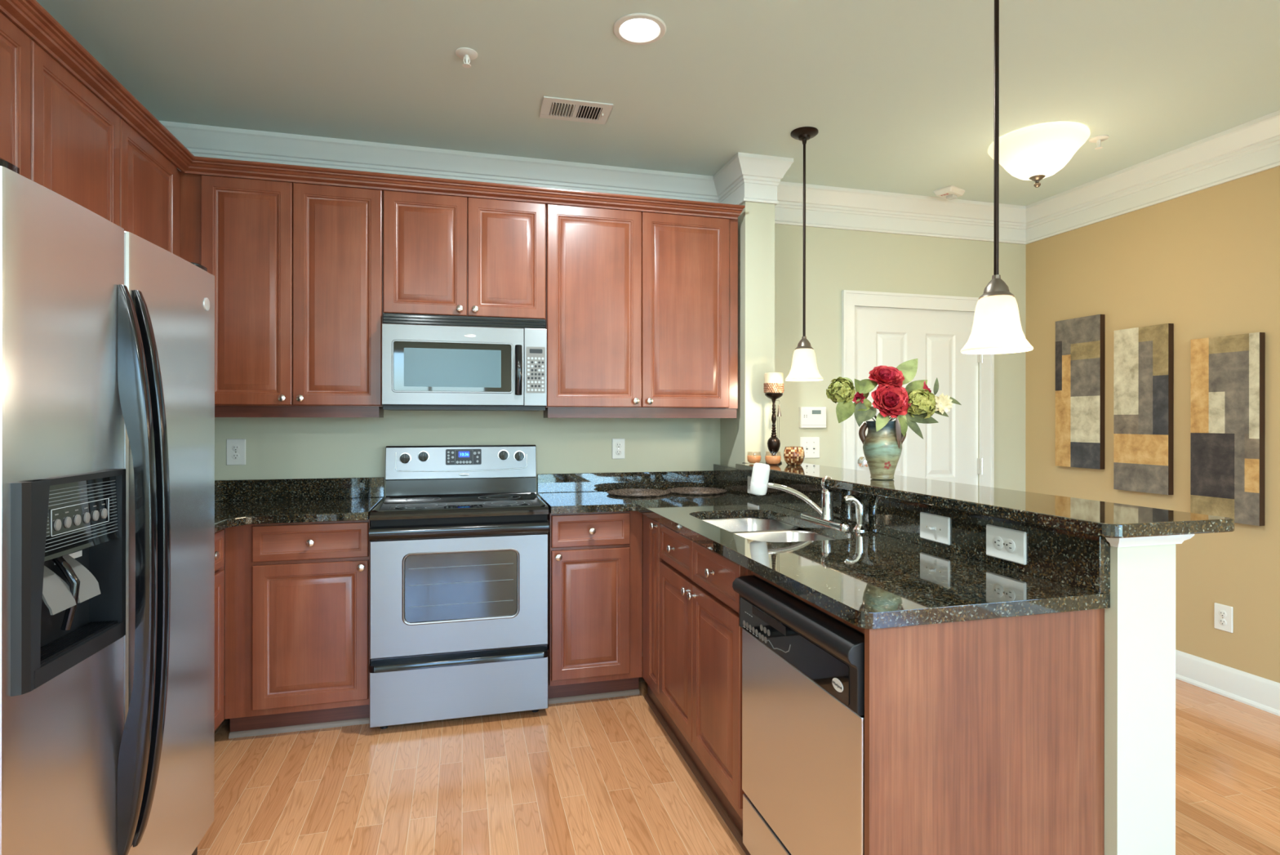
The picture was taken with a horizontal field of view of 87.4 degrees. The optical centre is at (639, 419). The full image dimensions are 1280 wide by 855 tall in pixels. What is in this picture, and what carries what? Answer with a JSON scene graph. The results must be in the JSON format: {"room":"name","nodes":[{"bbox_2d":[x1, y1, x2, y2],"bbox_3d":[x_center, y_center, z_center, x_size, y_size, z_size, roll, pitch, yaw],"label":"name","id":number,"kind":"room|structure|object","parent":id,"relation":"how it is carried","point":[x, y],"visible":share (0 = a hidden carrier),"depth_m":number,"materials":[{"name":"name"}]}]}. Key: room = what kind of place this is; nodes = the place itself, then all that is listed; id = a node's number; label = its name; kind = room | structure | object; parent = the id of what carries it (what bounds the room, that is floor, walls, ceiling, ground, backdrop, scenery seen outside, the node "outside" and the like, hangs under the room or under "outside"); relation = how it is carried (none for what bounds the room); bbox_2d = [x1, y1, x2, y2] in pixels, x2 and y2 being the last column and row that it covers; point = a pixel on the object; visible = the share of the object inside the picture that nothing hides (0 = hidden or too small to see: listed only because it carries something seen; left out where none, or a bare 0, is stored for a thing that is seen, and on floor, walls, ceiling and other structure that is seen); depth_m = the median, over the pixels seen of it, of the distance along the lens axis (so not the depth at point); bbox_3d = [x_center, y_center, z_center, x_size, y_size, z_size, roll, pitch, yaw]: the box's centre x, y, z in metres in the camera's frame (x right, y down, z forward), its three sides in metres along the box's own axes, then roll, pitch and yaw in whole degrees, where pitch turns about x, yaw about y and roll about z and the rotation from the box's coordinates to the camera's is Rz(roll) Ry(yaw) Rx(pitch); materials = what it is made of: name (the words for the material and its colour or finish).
{"room":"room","nodes":[
{"label":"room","id":0,"kind":"room"},
{"bbox_2d":[214,223,1026,622],"bbox_3d":[0.056,-0.022,3.756,5.242,2.662,0.144,0,0,-15],"label":"wall","id":1,"kind":"structure","parent":0,"point":[837,260],"depth_m":3.88,"materials":[{"name":"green paint"}]},
{"bbox_2d":[226,438,245,465],"bbox_3d":[-1.918,0.154,3.179,0.082,0.124,0.009,0,0,-15],"label":"wall outlet","id":2,"kind":"object","parent":1,"relation":"attached to","point":[236,447],"visible":1,"depth_m":3.18,"materials":[{"name":"white plastic"}]},
{"bbox_2d":[231,452,239,459],"bbox_3d":[-1.918,0.174,3.179,0.034,0.034,0.009,0,0,-15],"label":"socket","id":3,"kind":"object","parent":2,"relation":"attached to","point":[235,455],"depth_m":3.18,"materials":[{"name":"white plastic"}]},
{"bbox_2d":[231,444,239,451],"bbox_3d":[-1.918,0.135,3.179,0.034,0.034,0.009,0,0,-15],"label":"socket","id":4,"kind":"object","parent":2,"relation":"attached to","point":[235,447],"depth_m":3.18,"materials":[{"name":"white plastic"}]},
{"bbox_2d":[180,171,383,417],"bbox_3d":[-1.611,-0.531,3.071,0.837,1.044,0.365,0,0,-15],"label":"upper cabinet","id":5,"kind":"object","parent":1,"relation":"attached to","point":[296,268],"visible":0.91,"depth_m":2.94,"materials":[{"name":"brown wood"}]},
{"bbox_2d":[214,476,384,501],"bbox_3d":[-1.810,0.336,3.201,1.104,0.099,0.021,0,0,-15],"label":"backsplash","id":6,"kind":"structure","parent":1,"relation":"attached to","point":[237,490],"depth_m":3.23,"materials":[{"name":"stone"}]},
{"bbox_2d":[382,190,546,319],"bbox_3d":[-0.847,-0.766,3.273,0.739,0.572,0.365,0,0,-15],"label":"upper cabinet","id":7,"kind":"object","parent":1,"relation":"attached to","point":[443,255],"visible":0.96,"depth_m":3.12,"materials":[{"name":"brown wood"}]},
{"bbox_2d":[381,313,546,410],"bbox_3d":[-0.839,-0.261,3.237,0.732,0.433,0.440,0,0,-15],"label":"microwave","id":8,"kind":"object","parent":7,"relation":"attached to","point":[429,362],"visible":1,"depth_m":3.06,"materials":[{"name":"silver metal"}]},
{"bbox_2d":[527,348,543,391],"bbox_3d":[-0.489,-0.231,3.139,0.078,0.198,0.001,0,0,-15],"label":"control panel","id":9,"kind":"object","parent":8,"relation":"attached to","point":[535,356],"depth_m":3.14,"materials":[{"name":"white plastic"}]},
{"bbox_2d":[612,438,625,458],"bbox_3d":[-0.117,0.159,3.656,0.072,0.112,0.009,0,0,-15],"label":"wall outlet","id":10,"kind":"object","parent":1,"relation":"attached to","point":[618,444],"visible":1,"depth_m":3.65,"materials":[{"name":"white plastic"}]},
{"bbox_2d":[615,448,622,455],"bbox_3d":[-0.117,0.179,3.656,0.034,0.034,0.009,0,0,-15],"label":"socket","id":11,"kind":"object","parent":10,"relation":"attached to","point":[618,451],"depth_m":3.65,"materials":[{"name":"white plastic"}]},
{"bbox_2d":[615,441,622,448],"bbox_3d":[-0.117,0.140,3.656,0.034,0.034,0.009,0,0,-15],"label":"socket","id":12,"kind":"object","parent":10,"relation":"attached to","point":[618,444],"depth_m":3.65,"materials":[{"name":"white plastic"}]},
{"bbox_2d":[537,470,714,493],"bbox_3d":[-0.062,0.338,3.664,0.994,0.099,0.021,0,0,-15],"label":"backsplash","id":13,"kind":"structure","parent":1,"relation":"attached to","point":[661,480],"depth_m":3.64,"materials":[{"name":"stone"}]},
{"bbox_2d":[543,203,737,417],"bbox_3d":[-0.006,-0.529,3.496,0.998,1.044,0.365,0,0,-15],"label":"upper cabinet","id":14,"kind":"object","parent":1,"relation":"attached to","point":[642,311],"visible":0.99,"depth_m":3.35,"materials":[{"name":"brown wood"}]},
{"bbox_2d":[0,0,745,219],"bbox_3d":[-0.387,-1.065,1.923,2.551,0.055,2.579,0,0,-15],"label":"crown molding","id":15,"kind":"structure","parent":14,"relation":"on","point":[29,16],"depth_m":2.87,"materials":[{"name":"brown wood"}]},
{"bbox_2d":[800,436,819,457],"bbox_3d":[0.999,0.165,3.923,0.127,0.124,0.017,0,0,-15],"label":"light switch","id":16,"kind":"object","parent":1,"relation":"attached to","point":[811,445],"visible":0.95,"depth_m":3.93,"materials":[{"name":"white plastic"}]},
{"bbox_2d":[799,406,826,427],"bbox_3d":[1.012,-0.011,3.921,0.166,0.124,0.027,0,0,-15],"label":"thermostat","id":17,"kind":"object","parent":1,"relation":"attached to","point":[809,416],"visible":1,"depth_m":3.91,"materials":[{"name":"white plastic"}]},
{"bbox_2d":[841,289,994,487],"bbox_3d":[1.719,0.272,4.110,1.070,2.076,0.024,0,0,-15],"label":"trim","id":18,"kind":"structure","parent":1,"relation":"attached to","point":[850,299],"depth_m":4.09,"materials":[{"name":"white paint"}]},
{"bbox_2d":[854,306,982,484],"bbox_3d":[1.717,0.311,4.120,0.921,1.983,0.108,0,0,-15],"label":"door","id":19,"kind":"structure","parent":1,"relation":"in","point":[948,450],"depth_m":4.17,"materials":[{"name":"white paint"}]},
{"bbox_2d":[35,0,1279,205],"bbox_3d":[0.992,-1.392,0.230,5.242,0.080,7.440,0,0,-15],"label":"ceiling","id":20,"kind":"structure","parent":0,"point":[898,95],"depth_m":2.62,"materials":[{"name":"white paint"}]},
{"bbox_2d":[455,47,477,67],"bbox_3d":[-0.641,-1.330,2.477,0.080,0.047,0.080,0,0,-15],"label":"sprinkler","id":21,"kind":"object","parent":20,"relation":"attached to","point":[467,54],"visible":1,"depth_m":2.47,"materials":[{"name":"white plastic"}]},
{"bbox_2d":[539,96,613,124],"bbox_3d":[-0.282,-1.345,2.932,0.301,0.016,0.196,0,0,-14],"label":"ceiling vent","id":22,"kind":"object","parent":20,"relation":"in","point":[552,108],"visible":1,"depth_m":2.92,"materials":[{"name":"white metal"}]},
{"bbox_2d":[613,13,666,44],"bbox_3d":[-0.001,-1.349,2.321,0.184,0.006,0.184,0,0,-15],"label":"recessed light","id":23,"kind":"object","parent":20,"relation":"in","point":[635,28],"visible":1,"depth_m":2.31,"materials":[{"name":"white glass"}]},
{"bbox_2d":[785,126,823,381],"bbox_3d":[0.774,-0.768,3.157,0.175,1.167,0.175,0,0,-15],"label":"pendant light","id":24,"kind":"object","parent":20,"relation":"hanging from","point":[804,366],"visible":1,"depth_m":3.13,"materials":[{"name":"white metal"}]},
{"bbox_2d":[933,185,964,199],"bbox_3d":[1.825,-1.327,3.952,0.150,0.048,0.116,0,0,-35],"label":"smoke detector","id":25,"kind":"object","parent":20,"relation":"attached to","point":[951,192],"visible":1,"depth_m":3.92,"materials":[{"name":"white plastic"}]},
{"bbox_2d":[960,0,1033,354],"bbox_3d":[0.967,-0.768,1.817,0.175,1.167,0.175,0,0,-15],"label":"pendant light","id":26,"kind":"object","parent":20,"relation":"hanging from","point":[997,328],"visible":1,"depth_m":1.79,"materials":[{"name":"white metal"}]},
{"bbox_2d":[987,122,1090,187],"bbox_3d":[1.925,-1.237,3.244,0.428,0.227,0.428,0,0,-15],"label":"flush ceiling light","id":27,"kind":"object","parent":20,"relation":"attached to","point":[1035,153],"visible":0.99,"depth_m":3.13,"materials":[{"name":"white glass"}]},
{"bbox_2d":[1088,134,1108,149],"bbox_3d":[2.206,-1.327,3.220,0.080,0.047,0.080,0,0,-15],"label":"sprinkler","id":28,"kind":"object","parent":20,"relation":"attached to","point":[1099,139],"visible":1,"depth_m":3.21,"materials":[{"name":"white plastic"}]},
{"bbox_2d":[196,676,1279,854],"bbox_3d":[0.989,1.350,0.230,5.242,0.080,7.440,0,0,-15],"label":"floor","id":29,"kind":"structure","parent":0,"point":[602,775],"depth_m":2.37,"materials":[{"name":"brown wood"}]},
{"bbox_2d":[0,157,214,854],"bbox_3d":[-1.482,0.427,1.499,0.770,1.759,0.905,0,0,-13],"label":"refrigerator","id":30,"kind":"object","parent":29,"relation":"on","point":[107,333],"visible":1,"depth_m":1.41,"materials":[{"name":"grey metal"}]},
{"bbox_2d":[213,528,224,731],"bbox_3d":[-1.820,0.864,2.273,0.600,0.886,0.739,0,0,-15],"label":"base cabinet","id":31,"kind":"object","parent":29,"relation":"on","point":[220,535],"visible":0.18,"depth_m":2.59,"materials":[{"name":"brown wood"}]},
{"bbox_2d":[224,519,370,737],"bbox_3d":[-1.470,0.864,2.998,0.545,0.886,0.578,0,0,-15],"label":"base cabinet","id":32,"kind":"object","parent":29,"relation":"on","point":[297,623],"visible":0.96,"depth_m":2.76,"materials":[{"name":"brown wood"}]},
{"bbox_2d":[214,497,383,532],"bbox_3d":[-1.650,0.403,2.593,1.102,0.034,1.276,0,0,-15],"label":"countertop","id":33,"kind":"structure","parent":32,"relation":"on","point":[227,513],"depth_m":2.83,"materials":[{"name":"stone"}]},
{"bbox_2d":[368,444,549,728],"bbox_3d":[-0.831,0.720,3.125,0.742,1.176,0.614,0,0,-15],"label":"range","id":34,"kind":"object","parent":29,"relation":"on","point":[459,534],"visible":1,"depth_m":2.88,"materials":[{"name":"silver metal"}]},
{"bbox_2d":[368,492,548,519],"bbox_3d":[-0.826,0.396,3.107,0.738,0.040,0.528,0,0,-15],"label":"cooktop","id":35,"kind":"object","parent":34,"relation":"in","point":[395,505],"depth_m":2.94,"materials":[{"name":"black glass"}]},
{"bbox_2d":[546,511,642,703],"bbox_3d":[-0.260,0.866,3.319,0.433,0.886,0.578,0,0,-15],"label":"base cabinet","id":36,"kind":"object","parent":29,"relation":"on","point":[594,646],"visible":0.96,"depth_m":3.07,"materials":[{"name":"brown wood"}]},
{"bbox_2d":[537,488,1110,628],"bbox_3d":[0.255,0.405,2.524,1.024,0.034,2.385,0,0,-15],"label":"countertop","id":37,"kind":"structure","parent":36,"relation":"on","point":[868,579],"depth_m":1.75,"materials":[{"name":"stone"}]},
{"bbox_2d":[606,488,670,497],"bbox_3d":[-0.009,0.381,3.488,0.330,0.013,0.329,0,0,-15],"label":"placemat","id":38,"kind":"object","parent":37,"relation":"on","point":[637,492],"visible":1,"depth_m":3.46,"materials":[{"name":"wicker"}]},
{"bbox_2d":[666,486,727,494],"bbox_3d":[0.302,0.381,3.577,0.324,0.013,0.326,0,0,-20],"label":"placemat","id":39,"kind":"object","parent":37,"relation":"on","point":[689,490],"visible":1,"depth_m":3.55,"materials":[{"name":"wicker"}]},
{"bbox_2d":[701,516,836,542],"bbox_3d":[0.459,0.510,2.505,0.412,0.174,0.772,0,0,-15],"label":"sink","id":40,"kind":"object","parent":37,"relation":"in","point":[760,529],"visible":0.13,"depth_m":2.63,"materials":[{"name":"metal"}]},
{"bbox_2d":[768,475,853,528],"bbox_3d":[0.633,0.301,2.529,0.203,0.174,0.328,0,0,-15],"label":"faucet","id":41,"kind":"object","parent":37,"relation":"on","point":[825,515],"visible":0.9,"depth_m":2.52,"materials":[{"name":"silver metal"}]},
{"bbox_2d":[750,462,769,495],"bbox_3d":[0.474,0.236,2.651,0.078,0.128,0.069,0,0,14],"label":"water filter","id":42,"kind":"object","parent":41,"relation":"attached to","point":[761,472],"visible":1,"depth_m":2.62,"materials":[{"name":"white plastic"}]},
{"bbox_2d":[844,494,868,531],"bbox_3d":[0.761,0.327,2.359,0.082,0.124,0.052,0,0,23],"label":"sprayer","id":43,"kind":"object","parent":37,"relation":"on","point":[856,500],"visible":1,"depth_m":2.34,"materials":[{"name":"silver metal"}]},
{"bbox_2d":[642,513,668,729],"bbox_3d":[0.296,0.866,3.045,0.600,0.886,0.332,0,0,-15],"label":"base cabinet","id":44,"kind":"object","parent":29,"relation":"on","point":[651,527],"visible":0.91,"depth_m":2.95,"materials":[{"name":"brown wood"}]},
{"bbox_2d":[659,522,808,854],"bbox_3d":[0.450,0.866,2.467,0.600,0.886,0.863,0,0,-15],"label":"base cabinet","id":45,"kind":"object","parent":29,"relation":"on","point":[700,633],"visible":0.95,"depth_m":2.31,"materials":[{"name":"brown wood"}]},
{"bbox_2d":[732,570,864,854],"bbox_3d":[0.634,0.866,1.746,0.592,0.886,0.618,0,0,-15],"label":"dishwasher","id":46,"kind":"object","parent":29,"relation":"on","point":[803,663],"visible":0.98,"depth_m":1.63,"materials":[{"name":"silver metal"}]},
{"bbox_2d":[764,640,791,652],"bbox_3d":[0.354,0.577,1.725,0.002,0.042,0.143,0,0,-15],"label":"print","id":47,"kind":"object","parent":46,"relation":"attached to","point":[776,646],"depth_m":1.72,"materials":[{"name":"grey"}]},
{"bbox_2d":[864,608,1104,854],"bbox_3d":[0.757,0.866,1.448,0.606,0.886,0.018,0,0,-15],"label":"end panel","id":48,"kind":"object","parent":29,"relation":"on","point":[984,736],"visible":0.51,"depth_m":1.44,"materials":[{"name":"brown wood"}]},
{"bbox_2d":[720,201,1175,854],"bbox_3d":[0.840,-0.021,2.672,0.178,2.662,2.402,0,0,-15],"label":"wall","id":49,"kind":"structure","parent":0,"point":[1140,620],"depth_m":1.52,"materials":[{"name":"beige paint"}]},
{"bbox_2d":[120,110,1279,244],"bbox_3d":[0.992,-1.241,0.230,5.002,0.222,7.200,0,0,-15],"label":"trim","id":50,"kind":"structure","parent":49,"relation":"attached to","point":[1252,147],"depth_m":3.52,"materials":[{"name":"white paint"}]},
{"bbox_2d":[713,463,1110,593],"bbox_3d":[0.742,0.321,2.654,0.042,0.136,2.386,0,0,-15],"label":"backsplash","id":51,"kind":"structure","parent":49,"relation":"attached to","point":[1077,559],"depth_m":1.89,"materials":[{"name":"stone"}]},
{"bbox_2d":[747,475,758,495],"bbox_3d":[0.552,0.324,3.271,0.009,0.084,0.128,0,0,-15],"label":"wall outlet","id":52,"kind":"object","parent":51,"relation":"attached to","point":[748,477],"visible":0.2,"depth_m":3.31,"materials":[{"name":"white plastic"}]},
{"bbox_2d":[920,511,950,545],"bbox_3d":[0.879,0.327,2.013,0.020,0.081,0.129,0,0,-15],"label":"light switch","id":53,"kind":"object","parent":51,"relation":"attached to","point":[934,527],"visible":1,"depth_m":2.01,"materials":[{"name":"white plastic"}]},
{"bbox_2d":[986,524,1026,564],"bbox_3d":[0.954,0.326,1.751,0.009,0.084,0.131,0,0,-15],"label":"wall outlet","id":54,"kind":"object","parent":51,"relation":"attached to","point":[1002,543],"visible":1,"depth_m":1.74,"materials":[{"name":"white plastic"}]},
{"bbox_2d":[993,536,1003,548],"bbox_3d":[0.949,0.326,1.770,0.009,0.034,0.034,0,0,-15],"label":"socket","id":55,"kind":"object","parent":54,"relation":"attached to","point":[997,540],"depth_m":1.77,"materials":[{"name":"white plastic"}]},
{"bbox_2d":[1004,538,1015,551],"bbox_3d":[0.959,0.326,1.733,0.009,0.034,0.034,0,0,-15],"label":"socket","id":56,"kind":"object","parent":54,"relation":"attached to","point":[1010,544],"depth_m":1.73,"materials":[{"name":"white plastic"}]},
{"bbox_2d":[735,461,1234,537],"bbox_3d":[0.900,0.237,2.479,0.362,0.030,2.108,0,0,-15],"label":"bar","id":57,"kind":"object","parent":49,"relation":"on","point":[1090,517],"visible":0.93,"depth_m":1.77,"materials":[{"name":"stone"}]},
{"bbox_2d":[746,455,761,462],"bbox_3d":[0.570,0.191,3.346,0.072,0.060,0.072,0,0,-15],"label":"glass candle","id":58,"kind":"object","parent":57,"relation":"on","point":[751,459],"visible":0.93,"depth_m":3.32,"materials":[{"name":"brown wax"}]},
{"bbox_2d":[764,455,781,464],"bbox_3d":[0.649,0.190,3.269,0.080,0.064,0.080,0,0,-15],"label":"glass candle","id":59,"kind":"object","parent":57,"relation":"on","point":[773,460],"visible":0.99,"depth_m":3.24,"materials":[{"name":"brown wax"}]},
{"bbox_2d":[763,372,784,463],"bbox_3d":[0.681,-0.007,3.406,0.103,0.457,0.105,0,0,15],"label":"candlestick","id":60,"kind":"object","parent":57,"relation":"on","point":[773,384],"visible":0.98,"depth_m":3.38,"materials":[{"name":"brown metal"}]},
{"bbox_2d":[764,372,783,392],"bbox_3d":[0.681,-0.185,3.406,0.095,0.100,0.095,0,0,-15],"label":"pillar candle","id":61,"kind":"object","parent":60,"relation":"on","point":[773,381],"depth_m":3.36,"materials":[{"name":"beige wax"}]},
{"bbox_2d":[783,446,804,465],"bbox_3d":[0.753,0.178,3.270,0.102,0.088,0.102,0,0,-15],"label":"bowl","id":62,"kind":"object","parent":57,"relation":"on","point":[793,455],"visible":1,"depth_m":3.23,"materials":[{"name":"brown glass"}]},
{"bbox_2d":[858,421,906,479],"bbox_3d":[0.902,0.114,2.493,0.142,0.216,0.139,0,0,-15],"label":"flower vase","id":63,"kind":"object","parent":57,"relation":"on","point":[882,452],"visible":0.89,"depth_m":2.45,"materials":[{"name":"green ceramic"}]},
{"bbox_2d":[826,376,877,422],"bbox_3d":[0.794,0.017,2.487,0.216,0.349,0.100,0,0,-15],"label":"hydrangea","id":64,"kind":"object","parent":63,"relation":"in","point":[842,391],"visible":0.99,"depth_m":2.45,"materials":[{"name":"green plant"}]},
{"bbox_2d":[843,377,876,421],"bbox_3d":[0.821,0.017,2.483,0.174,0.349,0.084,0,0,5],"label":"leaf sprig","id":65,"kind":"object","parent":63,"relation":"in","point":[871,411],"visible":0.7,"depth_m":2.46,"materials":[{"name":"green plant"}]},
{"bbox_2d":[852,391,875,426],"bbox_3d":[0.846,0.045,2.465,0.136,0.294,0.034,0,0,-15],"label":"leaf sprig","id":66,"kind":"object","parent":63,"relation":"in","point":[860,415],"visible":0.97,"depth_m":2.45,"materials":[{"name":"green plant"}]},
{"bbox_2d":[871,382,911,431],"bbox_3d":[0.912,0.029,2.431,0.130,0.326,0.096,0,0,31],"label":"peony","id":67,"kind":"object","parent":63,"relation":"in","point":[891,402],"visible":0.98,"depth_m":2.43,"materials":[{"name":"red plant"}]},
{"bbox_2d":[868,358,917,387],"bbox_3d":[0.940,-0.018,2.475,0.192,0.421,0.097,0,0,6],"label":"peony","id":68,"kind":"object","parent":63,"relation":"in","point":[905,371],"visible":1,"depth_m":2.49,"materials":[{"name":"red plant"}]},
{"bbox_2d":[888,379,927,449],"bbox_3d":[0.981,0.023,2.457,0.164,0.339,0.072,0,0,5],"label":"leaf sprig","id":69,"kind":"object","parent":63,"relation":"in","point":[901,424],"visible":0.81,"depth_m":2.44,"materials":[{"name":"green plant"}]},
{"bbox_2d":[889,389,938,423],"bbox_3d":[0.994,0.040,2.465,0.182,0.304,0.106,0,0,40],"label":"hydrangea","id":70,"kind":"object","parent":63,"relation":"in","point":[923,402],"visible":0.95,"depth_m":2.42,"materials":[{"name":"green plant"}]},
{"bbox_2d":[888,380,948,421],"bbox_3d":[1.023,0.022,2.474,0.243,0.340,0.065,0,0,-5],"label":"peony","id":71,"kind":"object","parent":63,"relation":"in","point":[925,386],"visible":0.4,"depth_m":2.47,"materials":[{"name":"green"}]},
{"bbox_2d":[893,377,961,421],"bbox_3d":[1.047,0.018,2.473,0.303,0.349,0.045,0,0,0],"label":"flower","id":72,"kind":"object","parent":63,"relation":"in","point":[943,402],"visible":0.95,"depth_m":2.46,"materials":[{"name":"white plant"}]},
{"bbox_2d":[1105,533,1194,546],"bbox_3d":[0.885,0.268,2.485,0.219,0.030,2.066,0,0,-15],"label":"trim","id":73,"kind":"structure","parent":49,"relation":"attached to","point":[1172,539],"depth_m":1.49,"materials":[{"name":"white paint"}]},
{"bbox_2d":[1025,165,1279,682],"bbox_3d":[3.469,-0.018,0.874,0.120,2.662,7.176,0,0,-15],"label":"wall","id":74,"kind":"structure","parent":0,"point":[1206,263],"depth_m":3.35,"materials":[{"name":"beige paint"}]},
{"bbox_2d":[1055,314,1105,469],"bbox_3d":[2.578,-0.157,3.931,0.036,0.876,0.296,0,0,-15],"label":"abstract painting","id":75,"kind":"object","parent":74,"relation":"attached to","point":[1080,342],"visible":1,"depth_m":3.90,"materials":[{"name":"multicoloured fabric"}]},
{"bbox_2d":[1113,323,1173,494],"bbox_3d":[2.675,-0.053,3.564,0.036,0.876,0.296,0,0,-15],"label":"abstract painting","id":76,"kind":"object","parent":74,"relation":"attached to","point":[1144,356],"visible":1,"depth_m":3.54,"materials":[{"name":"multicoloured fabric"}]},
{"bbox_2d":[1213,602,1233,632],"bbox_3d":[2.785,0.947,3.199,0.009,0.124,0.080,0,0,-15],"label":"wall outlet","id":77,"kind":"object","parent":74,"relation":"attached to","point":[1223,614],"visible":1,"depth_m":3.19,"materials":[{"name":"white plastic"}]},
{"bbox_2d":[1218,617,1226,625],"bbox_3d":[2.785,0.966,3.199,0.009,0.034,0.034,0,0,-15],"label":"socket","id":78,"kind":"object","parent":77,"relation":"attached to","point":[1222,621],"depth_m":3.20,"materials":[{"name":"white plastic"}]},
{"bbox_2d":[1218,609,1226,617],"bbox_3d":[2.785,0.927,3.199,0.009,0.034,0.034,0,0,-15],"label":"socket","id":79,"kind":"object","parent":77,"relation":"attached to","point":[1222,613],"depth_m":3.20,"materials":[{"name":"white plastic"}]},
{"bbox_2d":[1190,332,1265,525],"bbox_3d":[2.779,0.044,3.174,0.036,0.876,0.296,0,0,-15],"label":"abstract painting","id":80,"kind":"object","parent":74,"relation":"attached to","point":[1228,392],"visible":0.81,"depth_m":3.14,"materials":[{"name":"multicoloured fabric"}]},
{"bbox_2d":[1175,648,1279,715],"bbox_3d":[3.398,1.243,0.856,0.024,0.139,7.176,0,0,-15],"label":"baseboard","id":81,"kind":"structure","parent":74,"relation":"attached to","point":[1257,691],"depth_m":3.16,"materials":[{"name":"white paint"}]},
{"bbox_3d":[-1.485,-0.024,-0.426,0.120,2.662,7.200,0,0,-15],"label":"wall","id":82,"kind":"structure","parent":0,"visible":0},
{"bbox_2d":[0,12,119,226],"bbox_3d":[-1.765,-0.773,1.555,0.340,0.560,1.463,0,0,-15],"label":"upper cabinet","id":83,"kind":"object","parent":82,"relation":"attached to","point":[61,137],"visible":0.59,"depth_m":1.93,"materials":[{"name":"brown wood"}]},
{"bbox_2d":[120,118,180,257],"bbox_3d":[-2.010,-0.557,2.538,0.370,0.994,0.558,0,0,-15],"label":"upper cabinet","id":84,"kind":"object","parent":82,"relation":"attached to","point":[150,184],"visible":0.09,"depth_m":2.51,"materials":[{"name":"brown wood"}]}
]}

